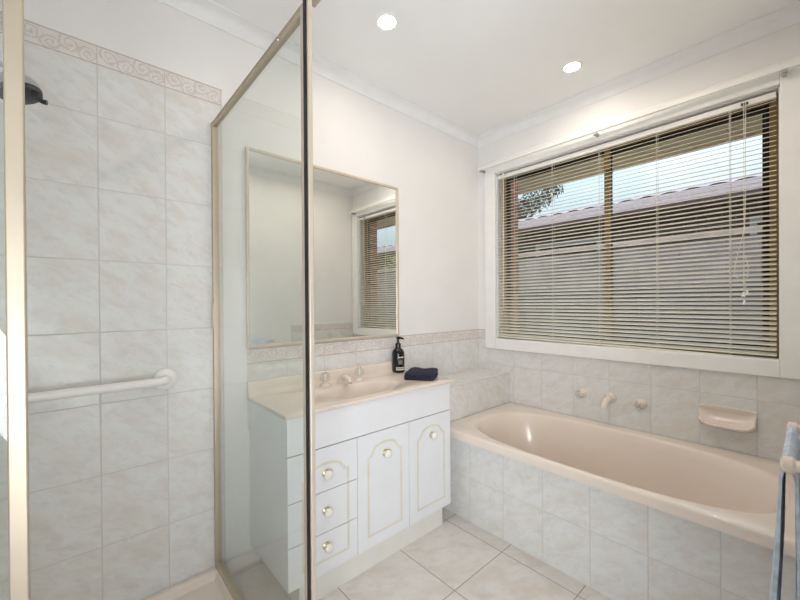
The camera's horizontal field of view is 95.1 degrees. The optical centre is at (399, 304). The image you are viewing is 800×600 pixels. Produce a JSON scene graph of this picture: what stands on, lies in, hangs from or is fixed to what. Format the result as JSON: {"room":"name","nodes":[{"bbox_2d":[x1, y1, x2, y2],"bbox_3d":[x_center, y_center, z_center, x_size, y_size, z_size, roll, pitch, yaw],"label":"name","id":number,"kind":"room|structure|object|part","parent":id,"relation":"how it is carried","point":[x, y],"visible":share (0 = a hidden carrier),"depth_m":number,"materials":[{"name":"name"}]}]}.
{"room":"bathroom","nodes":[
{"label":"bathroom","id":0,"kind":"room"},
{"bbox_2d":[0,0,478,573],"bbox_3d":[-0.413,-0.062,1.909,3.090,2.517,0.100,-1,0,-42],"label":"wall","id":1,"kind":"structure","parent":0,"point":[434,172],"depth_m":1.71,"materials":[{"name":"paint"}]},
{"bbox_2d":[0,368,176,406],"bbox_3d":[-1.123,0.285,1.154,0.740,0.080,0.070,-1,0,-42],"label":"grab rail","id":2,"kind":"object","parent":1,"relation":"attached to","point":[165,378],"visible":1,"depth_m":1.23,"materials":[{"name":"white plastic"}]},
{"bbox_2d":[0,10,221,105],"bbox_3d":[-1.106,-0.866,1.222,0.954,0.070,0.005,-1,0,-42],"label":"trim","id":3,"kind":"structure","parent":1,"relation":"attached to","point":[34,33],"depth_m":1.30,"materials":[{"name":"beige tile"}]},
{"bbox_2d":[0,33,225,599],"bbox_3d":[-1.099,0.147,1.227,0.954,1.955,0.004,-1,0,-42],"label":"wall tiles","id":4,"kind":"structure","parent":1,"relation":"attached to","point":[119,199],"depth_m":1.30,"materials":[{"name":"tile"}]},
{"bbox_2d":[245,146,398,347],"bbox_3d":[-0.342,-0.255,1.893,0.886,0.882,0.017,-1,0,-42],"label":"wall mirror","id":5,"kind":"object","parent":1,"relation":"attached to","point":[356,219],"visible":1,"depth_m":1.85,"materials":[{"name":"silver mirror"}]},
{"bbox_2d":[247,338,478,429],"bbox_3d":[-0.040,0.399,2.172,1.690,0.288,0.004,-1,0,-42],"label":"tile backsplash","id":6,"kind":"structure","parent":1,"relation":"attached to","point":[462,355],"depth_m":2.23,"materials":[{"name":"tile"}]},
{"bbox_2d":[247,329,478,364],"bbox_3d":[-0.041,0.220,2.171,1.690,0.070,0.005,-1,0,-42],"label":"trim","id":7,"kind":"structure","parent":1,"relation":"attached to","point":[286,352],"depth_m":1.98,"materials":[{"name":"beige tile"}]},
{"bbox_2d":[439,368,508,386],"bbox_3d":[0.387,0.473,2.376,0.776,0.004,0.260,-1,0,-42],"label":"trim","id":8,"kind":"structure","parent":1,"relation":"attached to","point":[468,376],"depth_m":2.44,"materials":[{"name":"tile"}]},
{"bbox_2d":[157,0,799,147],"bbox_3d":[0.110,-1.191,1.197,2.740,0.059,1.660,-1,0,-42],"label":"trim","id":9,"kind":"structure","parent":1,"relation":"attached to","point":[209,12],"depth_m":1.84,"materials":[{"name":"white paint"}]},
{"bbox_2d":[449,373,509,421],"bbox_3d":[0.388,0.807,2.378,0.776,0.664,0.258,-1,0,-42],"label":"trim","id":10,"kind":"structure","parent":1,"relation":"attached to","point":[468,399],"depth_m":2.30,"materials":[{"name":"tile"}]},
{"bbox_2d":[231,507,611,599],"bbox_3d":[0.338,1.190,0.099,4.100,0.080,3.800,-1,0,-42],"label":"floor","id":11,"kind":"structure","parent":0,"point":[458,559],"depth_m":1.54,"materials":[{"name":"tile"}]},
{"bbox_2d":[142,567,232,599],"bbox_3d":[-0.810,1.120,0.906,0.933,0.068,0.857,-1,0,-42],"label":"shower tray","id":12,"kind":"object","parent":11,"relation":"on","point":[207,585],"visible":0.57,"depth_m":1.42,"materials":[{"name":"beige ceramic"}]},
{"bbox_2d":[2,0,320,599],"bbox_3d":[-0.818,0.163,0.902,0.934,1.845,0.852,-1,0,-42],"label":"shower frame","id":13,"kind":"object","parent":12,"relation":"on","point":[12,10],"visible":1,"depth_m":0.57,"materials":[{"name":"beige metal"}]},
{"bbox_3d":[-0.486,1.067,1.222,0.028,0.028,0.774,-1,0,-42],"label":"rail","id":14,"kind":"part","parent":13,"relation":"part of","materials":[{"name":"beige metal"}]},
{"bbox_3d":[-0.496,-0.740,1.208,0.021,0.022,0.786,-1,0,-42],"label":"rail","id":15,"kind":"part","parent":13,"relation":"part of","materials":[{"name":"beige metal"}]},
{"bbox_3d":[-0.224,0.171,0.906,0.025,1.821,0.056,-1,0,-42],"label":"corner post","id":16,"kind":"part","parent":13,"relation":"part of","materials":[{"name":"beige metal"}]},
{"bbox_3d":[-0.550,-0.748,0.591,0.933,0.024,0.030,-1,0,-42],"label":"header rail","id":17,"kind":"part","parent":13,"relation":"part of","materials":[{"name":"beige metal"}]},
{"bbox_2d":[249,383,450,599],"bbox_3d":[-0.186,0.779,1.758,0.902,0.734,0.414,-1,0,-42],"label":"vanity cabinet","id":18,"kind":"object","parent":11,"relation":"on","point":[383,480],"visible":0.95,"depth_m":1.54,"materials":[{"name":"white laminate"}]},
{"bbox_3d":[-0.300,0.642,1.436,0.306,0.169,0.019,-1,0,-42],"label":"drawer","id":19,"kind":"part","parent":18,"relation":"part of","materials":[{"name":"white laminate"}]},
{"bbox_3d":[-0.299,0.809,1.437,0.306,0.159,0.019,-1,0,-42],"label":"drawer","id":20,"kind":"part","parent":18,"relation":"part of","materials":[{"name":"white laminate"}]},
{"bbox_3d":[-0.298,0.970,1.438,0.306,0.157,0.019,-1,0,-42],"label":"drawer","id":21,"kind":"part","parent":18,"relation":"part of","materials":[{"name":"white laminate"}]},
{"bbox_3d":[-0.279,0.805,1.421,0.036,0.036,0.034,-1,0,-42],"label":"knob","id":22,"kind":"part","parent":18,"relation":"part of","materials":[{"name":"gold metal"}]},
{"bbox_3d":[-0.280,0.658,1.420,0.036,0.036,0.034,-1,0,-42],"label":"knob","id":23,"kind":"part","parent":18,"relation":"part of","materials":[{"name":"gold metal"}]},
{"bbox_3d":[-0.278,0.943,1.421,0.036,0.036,0.034,-1,0,-42],"label":"knob","id":24,"kind":"part","parent":18,"relation":"part of","materials":[{"name":"gold metal"}]},
{"bbox_2d":[247,361,453,419],"bbox_3d":[-0.194,0.426,1.768,0.930,0.186,0.392,-1,0,-42],"label":"countertop","id":25,"kind":"structure","parent":18,"relation":"on","point":[282,397],"depth_m":1.71,"materials":[{"name":"beige stone"}]},
{"bbox_2d":[320,372,329,386],"bbox_3d":[-0.368,0.363,1.799,0.054,0.066,0.048,-1,0,-42],"label":"tap","id":26,"kind":"object","parent":25,"relation":"on","point":[325,383],"visible":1,"depth_m":1.79,"materials":[{"name":"metal"}]},
{"bbox_2d":[337,374,351,383],"bbox_3d":[-0.270,0.372,1.842,0.054,0.048,0.132,-1,0,-42],"label":"spout","id":27,"kind":"object","parent":25,"relation":"on","point":[343,378],"visible":1,"depth_m":1.83,"materials":[{"name":"metal"}]},
{"bbox_2d":[355,367,363,380],"bbox_3d":[-0.216,0.362,1.935,0.054,0.066,0.048,-1,0,-42],"label":"tap","id":28,"kind":"object","parent":25,"relation":"on","point":[359,377],"visible":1,"depth_m":1.93,"materials":[{"name":"beige ceramic"}]},
{"bbox_2d":[392,336,404,372],"bbox_3d":[-0.011,0.288,2.143,0.074,0.209,0.074,-1,0,-42],"label":"soap bottle","id":29,"kind":"object","parent":25,"relation":"on","point":[398,364],"visible":0.99,"depth_m":2.11,"materials":[{"name":"black plastic"}]},
{"bbox_2d":[404,367,437,380],"bbox_3d":[0.118,0.374,1.994,0.160,0.038,0.192,0,0,14],"label":"hand towel","id":30,"kind":"object","parent":25,"relation":"on","point":[414,373],"visible":1,"depth_m":1.92,"materials":[{"name":"blue fabric"}]},
{"bbox_3d":[-0.079,0.482,1.634,0.902,0.140,0.018,-1,0,-42],"label":"fascia panel","id":31,"kind":"part","parent":18,"relation":"part of","materials":[{"name":"white laminate"}]},
{"bbox_3d":[-0.073,0.802,1.639,0.294,0.492,0.019,-1,0,-42],"label":"door","id":32,"kind":"part","parent":18,"relation":"part of","materials":[{"name":"white laminate"}]},
{"bbox_3d":[-0.055,0.658,1.620,0.036,0.036,0.034,-1,0,-42],"label":"knob","id":33,"kind":"part","parent":18,"relation":"part of","materials":[{"name":"gold metal"}]},
{"bbox_3d":[0.149,0.799,1.837,0.296,0.492,0.019,-1,0,-42],"label":"door","id":34,"kind":"part","parent":18,"relation":"part of","materials":[{"name":"white laminate"}]},
{"bbox_3d":[0.169,0.648,1.820,0.036,0.036,0.034,-1,0,-42],"label":"knob","id":35,"kind":"part","parent":18,"relation":"part of","materials":[{"name":"gold metal"}]},
{"bbox_2d":[444,437,795,599],"bbox_3d":[0.718,0.927,1.562,0.040,0.428,1.398,-1,0,-42],"label":"bathtub surround","id":36,"kind":"structure","parent":11,"relation":"on","point":[621,548],"depth_m":1.43,"materials":[{"name":"tile"}]},
{"bbox_2d":[450,402,795,557],"bbox_3d":[0.954,0.852,1.775,0.736,0.362,1.390,-1,0,-42],"label":"bathtub","id":37,"kind":"object","parent":11,"relation":"on","point":[733,493],"visible":0.56,"depth_m":1.72,"materials":[{"name":"beige ceramic"}]},
{"bbox_2d":[210,0,792,134],"bbox_3d":[0.330,-1.267,0.094,4.120,0.100,3.800,-1,0,-42],"label":"ceiling","id":38,"kind":"structure","parent":0,"point":[482,66],"depth_m":1.69,"materials":[{"name":"paint"}]},
{"bbox_2d":[376,13,397,29],"bbox_3d":[-0.056,-1.218,1.576,0.092,0.005,0.092,-1,0,-42],"label":"recessed light","id":39,"kind":"object","parent":38,"relation":"in","point":[386,21],"visible":1,"depth_m":1.57,"materials":[{"name":"white paint"}]},
{"bbox_2d":[562,61,581,72],"bbox_3d":[0.886,-1.226,1.885,0.092,0.005,0.092,-1,0,-42],"label":"recessed light","id":40,"kind":"object","parent":38,"relation":"in","point":[572,66],"visible":1,"depth_m":1.88,"materials":[{"name":"white paint"}]},
{"bbox_2d":[511,181,518,330],"bbox_3d":[1.388,0.214,2.109,0.110,2.440,10.000,-1,0,-42],"label":"wall","id":41,"kind":"structure","parent":0,"point":[514,209],"depth_m":2.71,"materials":[{"name":"brick"}]},
{"bbox_2d":[518,114,761,191],"bbox_3d":[0.914,-0.997,3.028,0.425,0.020,16.000,-1,0,-42],"label":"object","id":42,"kind":"structure","parent":41,"relation":"attached to","point":[759,116],"depth_m":2.36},
{"bbox_2d":[518,130,761,194],"bbox_3d":[1.080,-1.049,3.176,0.020,0.160,16.000,-1,0,-42],"label":"trim","id":43,"kind":"structure","parent":41,"relation":"attached to","point":[757,132],"depth_m":2.45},
{"bbox_2d":[478,23,799,328],"bbox_3d":[1.210,-0.073,2.111,0.100,2.517,1.760,-1,0,-42],"label":"wall","id":44,"kind":"structure","parent":0,"point":[784,44],"depth_m":1.96,"materials":[{"name":"paint"}]},
{"bbox_2d":[479,329,484,338],"bbox_3d":[0.613,0.213,2.704,0.005,0.070,0.071,-1,0,-42],"label":"trim","id":45,"kind":"structure","parent":44,"relation":"attached to","point":[481,331],"depth_m":2.70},
{"bbox_2d":[575,389,586,397],"bbox_3d":[1.061,0.524,2.154,0.066,0.054,0.054,-1,0,-42],"label":"tap","id":46,"kind":"object","parent":44,"relation":"attached to","point":[582,393],"visible":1,"depth_m":2.15,"materials":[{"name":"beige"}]},
{"bbox_2d":[601,392,616,409],"bbox_3d":[1.143,0.530,2.020,0.123,0.076,0.060,-1,0,-42],"label":"spout","id":47,"kind":"object","parent":44,"relation":"attached to","point":[610,397],"visible":1,"depth_m":2.02,"materials":[{"name":"beige metal"}]},
{"bbox_2d":[478,58,799,172],"bbox_3d":[1.112,-0.969,2.082,0.070,0.054,1.585,-1,0,-42],"label":"rail","id":48,"kind":"object","parent":44,"relation":"attached to","point":[783,68],"visible":1,"depth_m":1.82,"materials":[{"name":"white metal"}]},
{"bbox_2d":[479,338,799,460],"bbox_3d":[1.143,0.492,2.115,0.004,0.488,1.656,-1,0,-42],"label":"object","id":49,"kind":"structure","parent":44,"relation":"attached to","point":[673,396],"depth_m":1.90,"materials":[{"name":"tile"}]},
{"bbox_2d":[502,93,778,357],"bbox_3d":[1.227,-0.349,2.152,0.065,1.177,1.399,-1,0,-42],"label":"window","id":50,"kind":"structure","parent":44,"relation":"in","point":[776,102],"depth_m":1.79,"materials":[{"name":"brown metal"}]},
{"bbox_3d":[1.004,-0.348,2.390,0.020,1.113,0.683,-1,0,-42],"label":"sash","id":51,"kind":"part","parent":50,"relation":"part of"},
{"bbox_2d":[498,91,776,358],"bbox_3d":[1.167,-0.338,2.101,0.049,1.174,1.387,-1,0,-42],"label":"blind","id":52,"kind":"object","parent":50,"relation":"attached to","point":[771,96],"visible":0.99,"depth_m":1.93,"materials":[{"name":"white plastic"}]},
{"bbox_3d":[0.733,-0.337,2.598,0.027,1.135,0.004,-1,0,-42],"label":"ladder cord","id":53,"kind":"part","parent":52,"relation":"part of","materials":[{"name":"white fabric"}]},
{"bbox_3d":[0.799,-0.337,2.525,0.027,1.135,0.004,-1,0,-42],"label":"ladder cord","id":54,"kind":"part","parent":52,"relation":"part of","materials":[{"name":"white fabric"}]},
{"bbox_3d":[0.976,-0.337,2.327,0.027,1.135,0.004,-1,0,-42],"label":"ladder cord","id":55,"kind":"part","parent":52,"relation":"part of","materials":[{"name":"white fabric"}]},
{"bbox_3d":[1.160,-0.337,2.120,0.027,1.135,0.004,-1,0,-42],"label":"ladder cord","id":56,"kind":"part","parent":52,"relation":"part of","materials":[{"name":"white fabric"}]},
{"bbox_3d":[1.179,0.233,2.110,0.028,0.033,1.387,-1,0,-42],"label":"rail","id":57,"kind":"part","parent":52,"relation":"part of","materials":[{"name":"white metal"}]},
{"bbox_3d":[1.346,-0.337,1.912,0.027,1.135,0.004,-1,0,-42],"label":"ladder cord","id":58,"kind":"part","parent":52,"relation":"part of","materials":[{"name":"white fabric"}]},
{"bbox_3d":[1.535,-0.338,1.700,0.027,1.135,0.004,-1,0,-42],"label":"ladder cord","id":59,"kind":"part","parent":52,"relation":"part of","materials":[{"name":"white fabric"}]},
{"bbox_3d":[1.541,-0.470,1.654,0.005,0.880,0.050,-1,0,-42],"label":"pull cord","id":60,"kind":"part","parent":52,"relation":"part of","materials":[{"name":"white fabric"}]},
{"bbox_3d":[1.456,-0.349,1.914,0.020,1.113,0.676,-1,0,-42],"label":"sash","id":61,"kind":"part","parent":50,"relation":"part of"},
{"bbox_2d":[634,399,647,408],"bbox_3d":[1.263,0.527,1.927,0.066,0.054,0.054,-1,0,-42],"label":"tap","id":62,"kind":"object","parent":44,"relation":"attached to","point":[640,403],"visible":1,"depth_m":1.93,"materials":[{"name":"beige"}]},
{"bbox_2d":[484,55,799,379],"bbox_3d":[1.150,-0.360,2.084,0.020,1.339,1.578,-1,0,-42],"label":"trim","id":63,"kind":"structure","parent":44,"relation":"attached to","point":[788,366],"depth_m":1.68,"materials":[{"name":"paint"}]},
{"bbox_2d":[699,404,756,432],"bbox_3d":[1.492,0.526,1.676,0.059,0.105,0.200,-1,0,-42],"label":"soap dish","id":64,"kind":"object","parent":44,"relation":"attached to","point":[719,417],"visible":1,"depth_m":1.68,"materials":[{"name":"beige ceramic"}]},
{"bbox_3d":[0.666,-0.062,0.513,2.840,2.517,0.100,-1,0,-42],"label":"wall","id":65,"kind":"structure","parent":0,"visible":0},
{"bbox_2d":[780,422,799,473],"bbox_3d":[0.888,0.313,0.812,0.349,0.044,0.050,-1,0,-42],"label":"towel rail","id":66,"kind":"object","parent":65,"relation":"attached to","point":[788,464],"visible":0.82,"depth_m":0.71,"materials":[{"name":"beige ceramic"}]},
{"bbox_2d":[769,428,799,599],"bbox_3d":[0.864,0.612,0.825,0.240,0.622,0.067,-1,0,-42],"label":"bath towel","id":67,"kind":"object","parent":66,"relation":"hanging from","point":[791,448],"visible":0.88,"depth_m":0.75,"materials":[{"name":"blue fabric"}]},
{"bbox_3d":[-0.909,-0.051,0.220,0.100,2.517,1.760,-1,0,-42],"label":"wall","id":68,"kind":"structure","parent":0,"visible":0},
{"bbox_2d":[0,55,47,104],"bbox_3d":[-1.028,-0.557,0.756,0.434,0.150,0.084,-1,0,-42],"label":"rose","id":69,"kind":"object","parent":68,"relation":"attached to","point":[33,92],"visible":0.54,"depth_m":0.87,"materials":[{"name":"silver metal"}]},
{"bbox_3d":[-1.048,-0.584,0.740,0.384,0.096,0.056,-1,0,-42],"label":"arm","id":70,"kind":"part","parent":69,"relation":"part of","materials":[{"name":"silver metal"}]},
{"bbox_3d":[-0.864,-0.492,0.881,0.023,0.018,0.012,0,0,-23],"label":"lever","id":71,"kind":"part","parent":69,"relation":"part of","materials":[{"name":"metal"}]},
{"label":"outside","id":72,"kind":"structure","parent":0,"visible":0},
{"bbox_3d":[5.240,1.405,8.227,13.765,0.050,26.000,-1,0,-42],"label":"ground","id":73,"kind":"structure","parent":72,"visible":0},
{"bbox_2d":[518,185,563,218],"bbox_3d":[2.502,-0.896,9.809,1.550,4.595,3.905,-1,0,-26],"label":"tree","id":74,"kind":"object","parent":73,"relation":"on","point":[539,197],"visible":0.09,"depth_m":8.75,"materials":[{"name":"green plant"}]},
{"bbox_2d":[518,227,762,341],"bbox_3d":[1.401,0.425,4.189,0.195,1.998,15.087,-1,0,-42],"label":"fence","id":75,"kind":"object","parent":73,"relation":"on","point":[756,228],"visible":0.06,"depth_m":3.18,"materials":[{"name":"grey wood"}]},
{"bbox_2d":[518,174,762,341],"bbox_3d":[3.171,-0.096,5.042,1.070,3.010,18.000,-1,0,-42],"label":"house","id":76,"kind":"structure","parent":73,"relation":"on","point":[756,175],"depth_m":4.64,"materials":[{"name":"brick"}]},
{"bbox_3d":[2.578,-0.540,5.652,0.015,0.780,0.880,-1,0,-42],"label":"pane","id":77,"kind":"part","parent":76,"relation":"part of","materials":[{"name":"clear glass"}]},
{"bbox_3d":[4.409,-0.543,3.600,0.015,0.780,1.280,-1,0,-42],"label":"pane","id":78,"kind":"part","parent":76,"relation":"part of","materials":[{"name":"clear glass"}]}
]}

